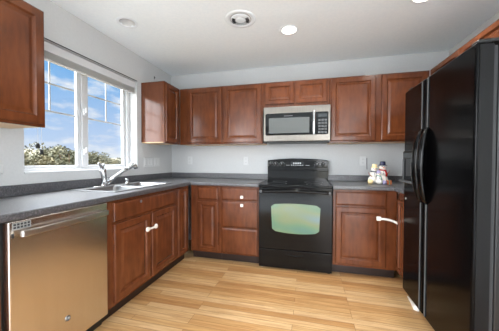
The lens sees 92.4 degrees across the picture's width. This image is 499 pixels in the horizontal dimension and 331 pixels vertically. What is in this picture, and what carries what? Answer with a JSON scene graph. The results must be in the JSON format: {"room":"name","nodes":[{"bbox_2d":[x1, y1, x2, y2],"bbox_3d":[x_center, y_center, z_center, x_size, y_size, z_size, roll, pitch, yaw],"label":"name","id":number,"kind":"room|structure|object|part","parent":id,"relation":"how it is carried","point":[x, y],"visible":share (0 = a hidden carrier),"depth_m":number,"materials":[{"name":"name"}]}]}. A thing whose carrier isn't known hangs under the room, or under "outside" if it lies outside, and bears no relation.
{"room":"kitchen","nodes":[
{"label":"kitchen","id":0,"kind":"room"},
{"bbox_2d":[0,223,2,330],"bbox_3d":[-1.359,0.641,1.459,0.569,0.772,0.586,0,1,14],"label":"base cabinet","id":1,"kind":"object","parent":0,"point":[1,224],"depth_m":1.11,"materials":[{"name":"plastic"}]},
{"bbox_2d":[0,0,171,185],"bbox_3d":[-2.001,-0.064,0.476,0.160,2.414,6.400,0,1,14],"label":"wall","id":2,"kind":"structure","parent":0,"point":[61,27],"depth_m":2.23,"materials":[{"name":"white paint"}]},
{"bbox_2d":[0,0,44,128],"bbox_3d":[-1.560,-0.611,1.197,0.340,0.743,0.788,0,1,14],"label":"upper cabinet","id":3,"kind":"object","parent":2,"relation":"attached to","point":[22,77],"visible":1,"depth_m":1.41,"materials":[{"name":"brown wood"}]},
{"bbox_3d":[-1.360,-0.614,1.341,0.012,0.592,0.262,0,1,14],"label":"door panel","id":4,"kind":"part","parent":3,"relation":"part of","materials":[{"name":"brown wood"}]},
{"bbox_3d":[-1.581,-0.247,1.208,0.296,0.008,0.784,0,1,14],"label":"panel","id":5,"kind":"part","parent":3,"relation":"part of","materials":[{"name":"brown wood"}]},
{"bbox_2d":[23,62,129,171],"bbox_3d":[-1.586,-0.466,2.298,0.084,1.025,1.165,0,1,14],"label":"window","id":6,"kind":"structure","parent":2,"relation":"in","point":[80,90],"depth_m":2.28,"materials":[{"name":"grey plastic"}]},
{"bbox_3d":[-1.675,-0.456,2.026,0.030,0.955,0.503,0,1,14],"label":"sash","id":7,"kind":"part","parent":6,"relation":"part of","materials":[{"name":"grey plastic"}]},
{"bbox_2d":[45,62,74,116],"bbox_3d":[-1.680,-0.677,2.024,0.005,0.454,0.431,0,1,14],"label":"grille","id":8,"kind":"object","parent":6,"relation":"attached to","point":[48,82],"depth_m":2.03,"materials":[{"name":"grey plastic"}]},
{"bbox_2d":[36,41,134,154],"bbox_3d":[-1.502,-0.532,2.276,0.063,0.882,1.155,0,1,14],"label":"window blind","id":9,"kind":"object","parent":6,"relation":"attached to","point":[53,54],"visible":0.6,"depth_m":2.17,"materials":[{"name":"grey plastic"}]},
{"bbox_3d":[-1.507,-0.843,2.272,0.030,0.012,1.143,0,1,14],"label":"rail","id":10,"kind":"part","parent":9,"relation":"part of","materials":[{"name":"grey plastic"}]},
{"bbox_3d":[-1.541,-0.466,2.568,0.030,0.955,0.527,0,1,14],"label":"sash","id":11,"kind":"part","parent":6,"relation":"part of","materials":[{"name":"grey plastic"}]},
{"bbox_2d":[88,84,121,125],"bbox_3d":[-1.547,-0.686,2.566,0.005,0.454,0.455,0,1,14],"label":"grille","id":12,"kind":"object","parent":6,"relation":"attached to","point":[105,99],"depth_m":2.58,"materials":[{"name":"grey plastic"}]},
{"bbox_2d":[24,168,133,173],"bbox_3d":[-1.522,0.043,2.291,0.103,0.010,1.163,0,1,14],"label":"window sill","id":13,"kind":"structure","parent":2,"relation":"attached to","point":[111,168],"depth_m":2.04,"materials":[{"name":"grey plastic"}]},
{"bbox_2d":[44,37,135,80],"bbox_3d":[-1.526,-0.982,2.022,0.008,0.011,1.660,0,1,14],"label":"cable","id":14,"kind":"object","parent":2,"relation":"attached to","point":[44,37],"visible":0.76,"depth_m":2.15,"materials":[{"name":"black plastic"}]},
{"bbox_2d":[0,172,267,196],"bbox_3d":[-0.805,0.168,1.962,1.453,0.074,2.948,0,1,14],"label":"backsplash","id":15,"kind":"structure","parent":2,"relation":"attached to","point":[22,189],"depth_m":2.25,"materials":[{"name":"grey laminate"}]},
{"bbox_2d":[144,157,152,166],"bbox_3d":[-1.281,-0.044,3.045,0.010,0.115,0.180,0,1,14],"label":"switch plate","id":16,"kind":"object","parent":2,"relation":"attached to","point":[148,161],"visible":1,"depth_m":3.03,"materials":[{"name":"grey plastic"}]},
{"bbox_2d":[154,158,159,165],"bbox_3d":[-1.241,-0.047,3.210,0.010,0.115,0.120,0,1,14],"label":"switch plate","id":17,"kind":"object","parent":2,"relation":"attached to","point":[156,160],"visible":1,"depth_m":3.21,"materials":[{"name":"grey plastic"}]},
{"bbox_2d":[141,81,179,144],"bbox_3d":[-1.109,-0.638,3.033,0.340,0.733,0.346,0,1,14],"label":"upper cabinet","id":18,"kind":"object","parent":2,"relation":"attached to","point":[160,100],"visible":1,"depth_m":2.88,"materials":[{"name":"brown wood"}]},
{"bbox_3d":[-1.129,-0.279,3.044,0.296,0.008,0.342,0,1,14],"label":"panel","id":19,"kind":"part","parent":18,"relation":"part of","materials":[{"name":"brown wood"}]},
{"bbox_3d":[-0.974,-0.637,3.000,0.020,0.733,0.346,0,1,14],"label":"frame","id":20,"kind":"part","parent":18,"relation":"part of","materials":[{"name":"brown wood"}]},
{"bbox_3d":[-0.958,-0.638,2.977,0.021,0.700,0.283,0,1,14],"label":"door","id":21,"kind":"part","parent":18,"relation":"part of","materials":[{"name":"brown wood"}]},
{"bbox_3d":[-0.958,-0.638,2.977,0.012,0.578,0.161,0,1,14],"label":"door panel","id":22,"kind":"part","parent":18,"relation":"part of","materials":[{"name":"brown wood"}]},
{"bbox_2d":[94,240,434,330],"bbox_3d":[0.148,1.180,1.566,3.811,0.100,3.600,0,1,14],"label":"floor","id":23,"kind":"structure","parent":0,"point":[197,293],"depth_m":1.95,"materials":[{"name":"brown wood"}]},
{"bbox_2d":[0,291,0,330],"bbox_3d":[-1.491,0.699,0.904,0.627,0.872,0.548,0,1,14],"label":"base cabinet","id":24,"kind":"object","parent":23,"relation":"on","point":[0,291],"visible":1,"depth_m":1.10,"materials":[{"name":"brown wood"}]},
{"bbox_2d":[0,203,108,330],"bbox_3d":[-1.315,0.689,1.449,0.658,0.868,0.586,0,1,14],"label":"dishwasher","id":25,"kind":"object","parent":23,"relation":"on","point":[53,266],"visible":0.97,"depth_m":1.30,"materials":[{"name":"silver metal"}]},
{"bbox_3d":[-1.016,0.318,1.366,0.044,0.031,0.500,0,1,14],"label":"handle","id":26,"kind":"part","parent":25,"relation":"part of","materials":[{"name":"grey metal"}]},
{"bbox_3d":[-1.126,1.081,1.409,0.030,0.088,0.580,0,1,14],"label":"kick plate","id":27,"kind":"part","parent":25,"relation":"part of","materials":[{"name":"black plastic"}]},
{"bbox_2d":[102,188,175,321],"bbox_3d":[-1.176,0.676,2.187,0.627,0.872,0.906,0,1,14],"label":"base cabinet","id":28,"kind":"object","parent":23,"relation":"on","point":[136,257],"visible":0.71,"depth_m":1.96,"materials":[{"name":"brown wood"}]},
{"bbox_3d":[-0.929,0.709,1.922,0.021,0.572,0.403,0,1,14],"label":"door","id":29,"kind":"part","parent":28,"relation":"part of","materials":[{"name":"brown wood"}]},
{"bbox_3d":[-0.929,0.709,1.922,0.012,0.450,0.281,0,1,14],"label":"door panel","id":30,"kind":"part","parent":28,"relation":"part of","materials":[{"name":"brown wood"}]},
{"bbox_2d":[0,177,267,222],"bbox_3d":[-0.805,0.224,1.963,1.453,0.038,2.948,0,1,14],"label":"countertop","id":31,"kind":"structure","parent":28,"relation":"on","point":[12,208],"depth_m":1.62,"materials":[{"name":"grey laminate"}]},
{"bbox_2d":[94,162,137,187],"bbox_3d":[-1.282,0.080,2.290,0.104,0.223,0.410,1,1,35],"label":"faucet","id":32,"kind":"object","parent":31,"relation":"on","point":[105,181],"visible":0.99,"depth_m":2.21,"materials":[{"name":"grey metal"}]},
{"bbox_3d":[-1.347,0.006,2.172,0.029,0.072,0.105,0,1,2],"label":"lever","id":33,"kind":"part","parent":32,"relation":"part of","materials":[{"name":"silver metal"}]},
{"bbox_3d":[-1.270,0.096,2.293,0.038,0.151,0.198,1,1,40],"label":"spout","id":34,"kind":"part","parent":32,"relation":"part of","materials":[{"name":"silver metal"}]},
{"bbox_2d":[70,182,170,192],"bbox_3d":[-1.145,0.274,2.270,0.440,0.164,0.800,0,1,14],"label":"sink","id":35,"kind":"object","parent":31,"relation":"in","point":[134,185],"visible":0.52,"depth_m":2.24,"materials":[{"name":"silver metal"}]},
{"bbox_3d":[-1.165,0.278,2.073,0.327,0.162,0.352,0,1,14],"label":"bowl","id":36,"kind":"part","parent":35,"relation":"part of","materials":[{"name":"silver metal"}]},
{"bbox_3d":[-1.077,0.272,2.430,0.327,0.162,0.312,0,1,14],"label":"bowl","id":37,"kind":"part","parent":35,"relation":"part of","materials":[{"name":"silver metal"}]},
{"bbox_2d":[146,224,157,231],"bbox_3d":[-0.861,0.551,2.120,0.017,0.042,0.154,0,1,14],"label":"child latch","id":38,"kind":"object","parent":28,"relation":"attached to","point":[148,229],"visible":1,"depth_m":2.09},
{"bbox_3d":[-0.828,0.702,2.334,0.021,0.572,0.398,0,1,14],"label":"door","id":39,"kind":"part","parent":28,"relation":"part of","materials":[{"name":"brown wood"}]},
{"bbox_3d":[-0.827,0.702,2.334,0.012,0.450,0.276,0,1,14],"label":"door panel","id":40,"kind":"part","parent":28,"relation":"part of","materials":[{"name":"brown wood"}]},
{"bbox_2d":[172,186,187,266],"bbox_3d":[-1.035,0.666,2.759,0.627,0.872,0.268,0,1,14],"label":"base cabinet","id":41,"kind":"object","parent":23,"relation":"on","point":[181,192],"visible":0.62,"depth_m":2.65,"materials":[{"name":"brown wood"}]},
{"bbox_3d":[-0.762,0.620,2.691,0.020,0.776,0.268,0,1,14],"label":"frame","id":42,"kind":"part","parent":41,"relation":"part of","materials":[{"name":"brown wood"}]},
{"bbox_3d":[-0.746,0.618,2.666,0.021,0.727,0.188,0,1,14],"label":"door","id":43,"kind":"part","parent":41,"relation":"part of","materials":[{"name":"brown wood"}]},
{"bbox_3d":[-0.745,0.618,2.666,0.012,0.631,0.092,0,1,14],"label":"door panel","id":44,"kind":"part","parent":41,"relation":"part of","materials":[{"name":"brown wood"}]},
{"bbox_2d":[191,185,221,258],"bbox_3d":[-0.445,0.662,3.074,0.365,0.872,0.627,0,1,14],"label":"base cabinet","id":45,"kind":"object","parent":23,"relation":"on","point":[205,200],"visible":0.77,"depth_m":2.78,"materials":[{"name":"brown wood"}]},
{"bbox_3d":[-0.481,0.322,2.765,0.248,0.137,0.021,0,1,14],"label":"drawer","id":46,"kind":"part","parent":45,"relation":"part of","materials":[{"name":"brown wood"}]},
{"bbox_3d":[-0.483,0.701,2.772,0.248,0.570,0.021,0,1,14],"label":"door","id":47,"kind":"part","parent":45,"relation":"part of","materials":[{"name":"brown wood"}]},
{"bbox_3d":[-0.483,0.701,2.772,0.146,0.468,0.012,0,1,14],"label":"door panel","id":48,"kind":"part","parent":45,"relation":"part of","materials":[{"name":"brown wood"}]},
{"bbox_2d":[220,186,259,262],"bbox_3d":[-0.046,0.665,2.976,0.451,0.872,0.627,0,1,14],"label":"base cabinet","id":49,"kind":"object","parent":23,"relation":"on","point":[239,226],"visible":0.71,"depth_m":2.67,"materials":[{"name":"brown wood"}]},
{"bbox_3d":[-0.115,0.853,2.684,0.414,0.286,0.021,0,1,14],"label":"drawer","id":50,"kind":"part","parent":49,"relation":"part of","materials":[{"name":"brown wood"}]},
{"bbox_3d":[-0.114,0.551,2.679,0.414,0.291,0.021,0,1,14],"label":"drawer","id":51,"kind":"part","parent":49,"relation":"part of","materials":[{"name":"brown wood"}]},
{"bbox_3d":[-0.113,0.324,2.675,0.414,0.135,0.021,0,1,14],"label":"drawer","id":52,"kind":"part","parent":49,"relation":"part of","materials":[{"name":"brown wood"}]},
{"bbox_2d":[259,158,332,273],"bbox_3d":[0.537,0.511,2.776,0.757,1.193,0.718,0,1,14],"label":"stove","id":53,"kind":"object","parent":23,"relation":"on","point":[296,199],"visible":1,"depth_m":2.51,"materials":[{"name":"black metal"}]},
{"bbox_3d":[0.470,0.990,2.518,0.752,0.198,0.040,0,1,14],"label":"storage drawer","id":54,"kind":"part","parent":53,"relation":"part of","materials":[{"name":"black metal"}]},
{"bbox_3d":[0.460,0.271,2.453,0.743,0.038,0.061,0,1,14],"label":"oven handle","id":55,"kind":"part","parent":53,"relation":"part of","materials":[{"name":"black metal"}]},
{"bbox_3d":[0.471,0.563,2.508,0.752,0.644,0.044,0,1,14],"label":"oven door","id":56,"kind":"part","parent":53,"relation":"part of","materials":[{"name":"black metal"}]},
{"bbox_2d":[259,180,332,188],"bbox_3d":[0.536,0.213,2.762,0.757,0.026,0.576,0,1,14],"label":"cooktop","id":57,"kind":"object","parent":53,"relation":"in","point":[270,184],"depth_m":2.57,"materials":[{"name":"black glass"}]},
{"bbox_3d":[0.606,-0.014,3.039,0.732,0.085,0.004,0,1,14],"label":"control panel","id":58,"kind":"part","parent":53,"relation":"part of","materials":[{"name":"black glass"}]},
{"bbox_2d":[332,189,396,277],"bbox_3d":[1.209,0.675,2.668,0.586,0.872,0.627,0,1,14],"label":"base cabinet","id":59,"kind":"object","parent":23,"relation":"on","point":[362,244],"visible":0.8,"depth_m":2.37,"materials":[{"name":"brown wood"}]},
{"bbox_3d":[1.102,0.707,2.382,0.463,0.578,0.021,0,1,14],"label":"door","id":60,"kind":"part","parent":59,"relation":"part of","materials":[{"name":"brown wood"}]},
{"bbox_3d":[1.102,0.707,2.382,0.341,0.456,0.012,0,1,14],"label":"door panel","id":61,"kind":"part","parent":59,"relation":"part of","materials":[{"name":"brown wood"}]},
{"bbox_3d":[1.103,0.333,2.376,0.463,0.135,0.021,0,1,14],"label":"drawer","id":62,"kind":"part","parent":59,"relation":"part of","materials":[{"name":"brown wood"}]},
{"bbox_2d":[328,181,403,193],"bbox_3d":[1.520,0.222,2.475,1.287,0.038,0.843,0,1,14],"label":"countertop","id":63,"kind":"structure","parent":59,"relation":"on","point":[344,185],"depth_m":2.39,"materials":[{"name":"grey laminate"}]},
{"bbox_2d":[368,161,391,184],"bbox_3d":[1.391,0.078,2.576,0.232,0.246,0.181,0,1,14],"label":"snowman figurine","id":64,"kind":"object","parent":63,"relation":"on","point":[379,176],"visible":1,"depth_m":2.56,"materials":[{"name":"white ceramic"}]},
{"bbox_2d":[377,216,397,223],"bbox_3d":[1.323,0.526,2.301,0.178,0.057,0.040,1,1,32],"label":"child latch","id":65,"kind":"object","parent":59,"relation":"attached to","point":[378,217],"visible":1,"depth_m":2.30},
{"bbox_2d":[396,193,403,277],"bbox_3d":[1.716,0.686,2.115,0.702,0.872,0.201,0,1,14],"label":"base cabinet","id":66,"kind":"object","parent":23,"relation":"on","point":[400,202],"visible":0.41,"depth_m":2.19,"materials":[{"name":"brown wood"}]},
{"bbox_3d":[1.383,0.659,2.185,0.012,0.583,0.068,0,1,14],"label":"door panel","id":67,"kind":"part","parent":66,"relation":"part of","materials":[{"name":"brown wood"}]},
{"bbox_2d":[399,37,498,330],"bbox_3d":[1.541,0.245,1.556,0.783,1.766,0.908,0,1,14],"label":"refrigerator","id":68,"kind":"object","parent":23,"relation":"on","point":[450,161],"visible":1,"depth_m":1.34,"materials":[{"name":"black metal"}]},
{"bbox_3d":[1.294,0.032,2.012,0.010,0.175,0.023,0,1,14],"label":"dispenser post","id":69,"kind":"part","parent":68,"relation":"part of","materials":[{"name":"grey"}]},
{"bbox_3d":[1.327,0.225,1.883,0.075,1.700,0.375,0,1,14],"label":"freezer door","id":70,"kind":"part","parent":68,"relation":"part of","materials":[{"name":"black metal"}]},
{"bbox_3d":[1.226,0.002,1.750,0.076,0.539,0.074,0,1,14],"label":"door handle","id":71,"kind":"part","parent":68,"relation":"part of","materials":[{"name":"black plastic"}]},
{"bbox_3d":[1.249,0.663,1.756,0.006,0.792,0.010,0,1,14],"label":"handle trim","id":72,"kind":"part","parent":68,"relation":"part of","materials":[{"name":"grey"}]},
{"bbox_3d":[1.253,-0.434,1.736,0.006,0.343,0.010,0,1,14],"label":"handle trim","id":73,"kind":"part","parent":68,"relation":"part of","materials":[{"name":"grey"}]},
{"bbox_3d":[1.206,0.004,1.668,0.076,0.539,0.074,0,1,14],"label":"door handle","id":74,"kind":"part","parent":68,"relation":"part of","materials":[{"name":"black plastic"}]},
{"bbox_3d":[1.229,0.665,1.674,0.006,0.792,0.010,0,1,14],"label":"handle trim","id":75,"kind":"part","parent":68,"relation":"part of","materials":[{"name":"grey"}]},
{"bbox_3d":[1.233,-0.432,1.654,0.006,0.343,0.010,0,1,14],"label":"handle trim","id":76,"kind":"part","parent":68,"relation":"part of","materials":[{"name":"grey"}]},
{"bbox_3d":[1.218,0.233,1.440,0.075,1.700,0.522,0,1,14],"label":"door","id":77,"kind":"part","parent":68,"relation":"part of","materials":[{"name":"black metal"}]},
{"bbox_2d":[50,0,498,75],"bbox_3d":[-0.220,-1.328,0.016,3.821,0.140,6.700,0,1,14],"label":"ceiling","id":78,"kind":"structure","parent":0,"point":[178,37],"depth_m":2.25,"materials":[{"name":"white paint"}]},
{"bbox_2d":[116,17,137,28],"bbox_3d":[-1.112,-1.356,2.177,0.184,0.120,0.184,0,1,14],"label":"recessed light","id":79,"kind":"object","parent":78,"relation":"in","point":[127,22],"visible":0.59,"depth_m":2.22,"materials":[{"name":"white plastic"}]},
{"bbox_2d":[225,10,255,27],"bbox_3d":[-0.079,-1.287,2.119,0.270,0.016,0.270,0,1,14],"label":"ceiling vent","id":80,"kind":"object","parent":78,"relation":"in","point":[236,18],"visible":1,"depth_m":2.10,"materials":[{"name":"white"}]},
{"bbox_2d":[280,25,298,34],"bbox_3d":[0.380,-1.293,2.290,0.184,0.008,0.184,0,1,14],"label":"recessed light","id":81,"kind":"object","parent":78,"relation":"in","point":[287,29],"visible":1,"depth_m":2.28,"materials":[{"name":"white"}]},
{"bbox_2d":[410,0,428,3],"bbox_3d":[1.323,-1.281,1.811,0.184,0.008,0.184,0,1,14],"label":"recessed light","id":82,"kind":"object","parent":78,"relation":"in","point":[411,1],"visible":1,"depth_m":1.87,"materials":[{"name":"white"}]},
{"bbox_2d":[171,51,448,255],"bbox_3d":[0.559,-0.106,3.219,3.821,2.414,0.150,0,1,14],"label":"wall","id":83,"kind":"structure","parent":0,"point":[343,159],"depth_m":3.11,"materials":[{"name":"white paint"}]},
{"bbox_2d":[188,157,191,164],"bbox_3d":[-0.869,-0.071,3.488,0.070,0.115,0.008,0,1,14],"label":"wall outlet","id":84,"kind":"object","parent":83,"relation":"attached to","point":[189,158],"visible":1,"depth_m":3.48,"materials":[{"name":"grey plastic"}]},
{"bbox_2d":[180,83,266,145],"bbox_3d":[-0.344,-0.638,3.178,1.115,0.733,0.340,0,1,14],"label":"upper cabinet","id":85,"kind":"object","parent":83,"relation":"attached to","point":[233,115],"visible":1,"depth_m":3.01,"materials":[{"name":"brown wood"}]},
{"bbox_3d":[-0.582,-0.638,3.072,0.475,0.700,0.021,0,1,14],"label":"door","id":86,"kind":"part","parent":85,"relation":"part of","materials":[{"name":"brown wood"}]},
{"bbox_3d":[-0.582,-0.638,3.071,0.353,0.578,0.012,0,1,14],"label":"door panel","id":87,"kind":"part","parent":85,"relation":"part of","materials":[{"name":"brown wood"}]},
{"bbox_3d":[-0.341,-0.279,3.204,1.111,0.008,0.296,0,1,14],"label":"panel","id":88,"kind":"part","parent":85,"relation":"part of","materials":[{"name":"brown wood"}]},
{"bbox_3d":[-0.090,-0.635,2.950,0.356,0.578,0.012,0,1,14],"label":"door panel","id":89,"kind":"part","parent":85,"relation":"part of","materials":[{"name":"brown wood"}]},
{"bbox_3d":[-0.090,-0.635,2.951,0.478,0.700,0.021,0,1,14],"label":"door","id":90,"kind":"part","parent":85,"relation":"part of","materials":[{"name":"brown wood"}]},
{"bbox_2d":[244,157,248,164],"bbox_3d":[-0.049,-0.065,3.287,0.070,0.115,0.008,0,1,14],"label":"wall outlet","id":91,"kind":"object","parent":83,"relation":"attached to","point":[246,159],"visible":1,"depth_m":3.28,"materials":[{"name":"grey plastic"}]},
{"bbox_2d":[263,78,329,108],"bbox_3d":[0.571,-0.844,2.949,0.766,0.308,0.340,0,1,14],"label":"upper cabinet","id":92,"kind":"object","parent":83,"relation":"attached to","point":[312,91],"visible":0.79,"depth_m":2.79,"materials":[{"name":"brown wood"}]},
{"bbox_3d":[0.354,-0.855,2.838,0.347,0.253,0.021,0,1,14],"label":"door","id":93,"kind":"part","parent":92,"relation":"part of","materials":[{"name":"brown wood"}]},
{"bbox_3d":[0.354,-0.855,2.837,0.235,0.141,0.012,0,1,14],"label":"door panel","id":94,"kind":"part","parent":92,"relation":"part of","materials":[{"name":"brown wood"}]},
{"bbox_2d":[264,104,330,143],"bbox_3d":[0.570,-0.475,2.891,0.750,0.418,0.446,0,1,14],"label":"microwave","id":95,"kind":"object","parent":92,"relation":"attached to","point":[309,124],"visible":1,"depth_m":2.73,"materials":[{"name":"silver metal"}]},
{"bbox_3d":[0.530,-0.476,2.730,0.706,0.254,0.004,0,1,14],"label":"black panel","id":96,"kind":"part","parent":95,"relation":"part of","materials":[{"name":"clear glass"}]},
{"bbox_3d":[0.716,-0.477,2.654,0.031,0.274,0.054,0,1,14],"label":"handle","id":97,"kind":"part","parent":95,"relation":"part of","materials":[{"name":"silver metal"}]},
{"bbox_3d":[0.710,-0.852,2.750,0.349,0.253,0.021,0,1,14],"label":"door","id":98,"kind":"part","parent":92,"relation":"part of","materials":[{"name":"brown wood"}]},
{"bbox_3d":[0.710,-0.852,2.750,0.237,0.141,0.012,0,1,14],"label":"door panel","id":99,"kind":"part","parent":92,"relation":"part of","materials":[{"name":"brown wood"}]},
{"bbox_2d":[360,156,365,165],"bbox_3d":[1.389,-0.054,2.933,0.070,0.115,0.008,0,1,14],"label":"wall outlet","id":100,"kind":"object","parent":83,"relation":"attached to","point":[362,158],"visible":1,"depth_m":2.93,"materials":[{"name":"grey plastic"}]},
{"bbox_2d":[328,175,401,181],"bbox_3d":[1.619,0.159,2.874,1.287,0.074,0.019,0,1,14],"label":"backsplash","id":101,"kind":"structure","parent":83,"relation":"attached to","point":[330,177],"depth_m":2.94,"materials":[{"name":"grey laminate"}]},
{"bbox_2d":[327,70,429,143],"bbox_3d":[1.422,-0.625,2.743,0.983,0.733,0.340,0,1,14],"label":"upper cabinet","id":102,"kind":"object","parent":83,"relation":"attached to","point":[365,109],"visible":0.73,"depth_m":2.61,"materials":[{"name":"brown wood"}]},
{"bbox_3d":[1.143,-0.625,2.648,0.462,0.700,0.021,0,1,14],"label":"door","id":103,"kind":"part","parent":102,"relation":"part of","materials":[{"name":"brown wood"}]},
{"bbox_3d":[1.143,-0.625,2.647,0.340,0.578,0.012,0,1,14],"label":"door panel","id":104,"kind":"part","parent":102,"relation":"part of","materials":[{"name":"brown wood"}]},
{"bbox_3d":[1.426,-0.266,2.770,0.979,0.008,0.296,0,1,14],"label":"panel","id":105,"kind":"part","parent":102,"relation":"part of","materials":[{"name":"brown wood"}]},
{"bbox_3d":[1.632,-0.622,2.527,0.310,0.578,0.012,0,1,14],"label":"door panel","id":106,"kind":"part","parent":102,"relation":"part of","materials":[{"name":"brown wood"}]},
{"bbox_3d":[1.632,-0.622,2.527,0.432,0.700,0.021,0,1,14],"label":"door","id":107,"kind":"part","parent":102,"relation":"part of","materials":[{"name":"brown wood"}]},
{"bbox_2d":[449,11,498,55],"bbox_3d":[1.559,-0.037,-0.399,0.150,2.414,6.400,0,1,14],"label":"wall","id":108,"kind":"structure","parent":0,"point":[495,17],"depth_m":2.27,"materials":[{"name":"white paint"}]},
{"bbox_2d":[430,19,498,74],"bbox_3d":[1.823,-0.819,1.688,0.340,0.303,1.505,0,1,14],"label":"upper cabinet","id":109,"kind":"object","parent":108,"relation":"attached to","point":[492,31],"visible":0.24,"depth_m":1.80,"materials":[{"name":"brown wood"}]},
{"bbox_3d":[1.782,-0.831,2.192,0.021,0.268,0.475,0,1,14],"label":"door","id":110,"kind":"part","parent":109,"relation":"part of","materials":[{"name":"brown wood"}]},
{"bbox_3d":[1.665,-0.823,1.716,0.021,0.268,0.475,0,1,14],"label":"door","id":111,"kind":"part","parent":109,"relation":"part of","materials":[{"name":"brown wood"}]},
{"bbox_3d":[1.665,-0.823,1.717,0.012,0.156,0.363,0,1,14],"label":"door panel","id":112,"kind":"part","parent":109,"relation":"part of","materials":[{"name":"brown wood"}]},
{"label":"outside","id":113,"kind":"structure","parent":0,"visible":0},
{"bbox_3d":[-21.937,0.674,44.738,180.000,0.100,190.000,0,1,14],"label":"ground","id":114,"kind":"structure","parent":113,"visible":0},
{"bbox_2d":[24,152,57,168],"bbox_3d":[-7.279,0.448,7.883,1.202,1.820,1.440,0,1,14],"label":"bush","id":115,"kind":"object","parent":114,"relation":"on","point":[34,161],"visible":0.19,"depth_m":7.90,"materials":[{"name":"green plant"}]},
{"bbox_2d":[24,142,70,163],"bbox_3d":[-8.801,0.136,10.571,1.848,2.338,1.963,0,1,14],"label":"bush","id":116,"kind":"object","parent":114,"relation":"on","point":[47,151],"visible":0.06,"depth_m":10.17,"materials":[{"name":"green plant"}]},
{"bbox_2d":[48,145,74,167],"bbox_3d":[-7.054,0.277,9.273,1.295,2.110,1.408,-1,1,-42],"label":"bush","id":117,"kind":"object","parent":114,"relation":"on","point":[67,157],"visible":0.38,"depth_m":9.07,"materials":[{"name":"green plant"}]},
{"bbox_2d":[24,149,120,162],"bbox_3d":[-50.170,-2.034,72.234,32.000,4.238,100.000,0,1,14],"label":"hill","id":118,"kind":"structure","parent":114,"relation":"on","point":[34,151],"depth_m":53.87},
{"bbox_2d":[88,151,110,164],"bbox_3d":[-8.196,0.248,12.351,1.532,2.051,1.670,0,1,14],"label":"bush","id":119,"kind":"object","parent":114,"relation":"on","point":[93,158],"visible":0.37,"depth_m":12.26,"materials":[{"name":"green plant"}]},
{"bbox_2d":[96,159,117,166],"bbox_3d":[-6.579,0.499,10.871,1.230,1.612,1.064,0,1,14],"label":"bush","id":120,"kind":"object","parent":114,"relation":"on","point":[112,161],"visible":0.05,"depth_m":10.86,"materials":[{"name":"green plant"}]}
]}

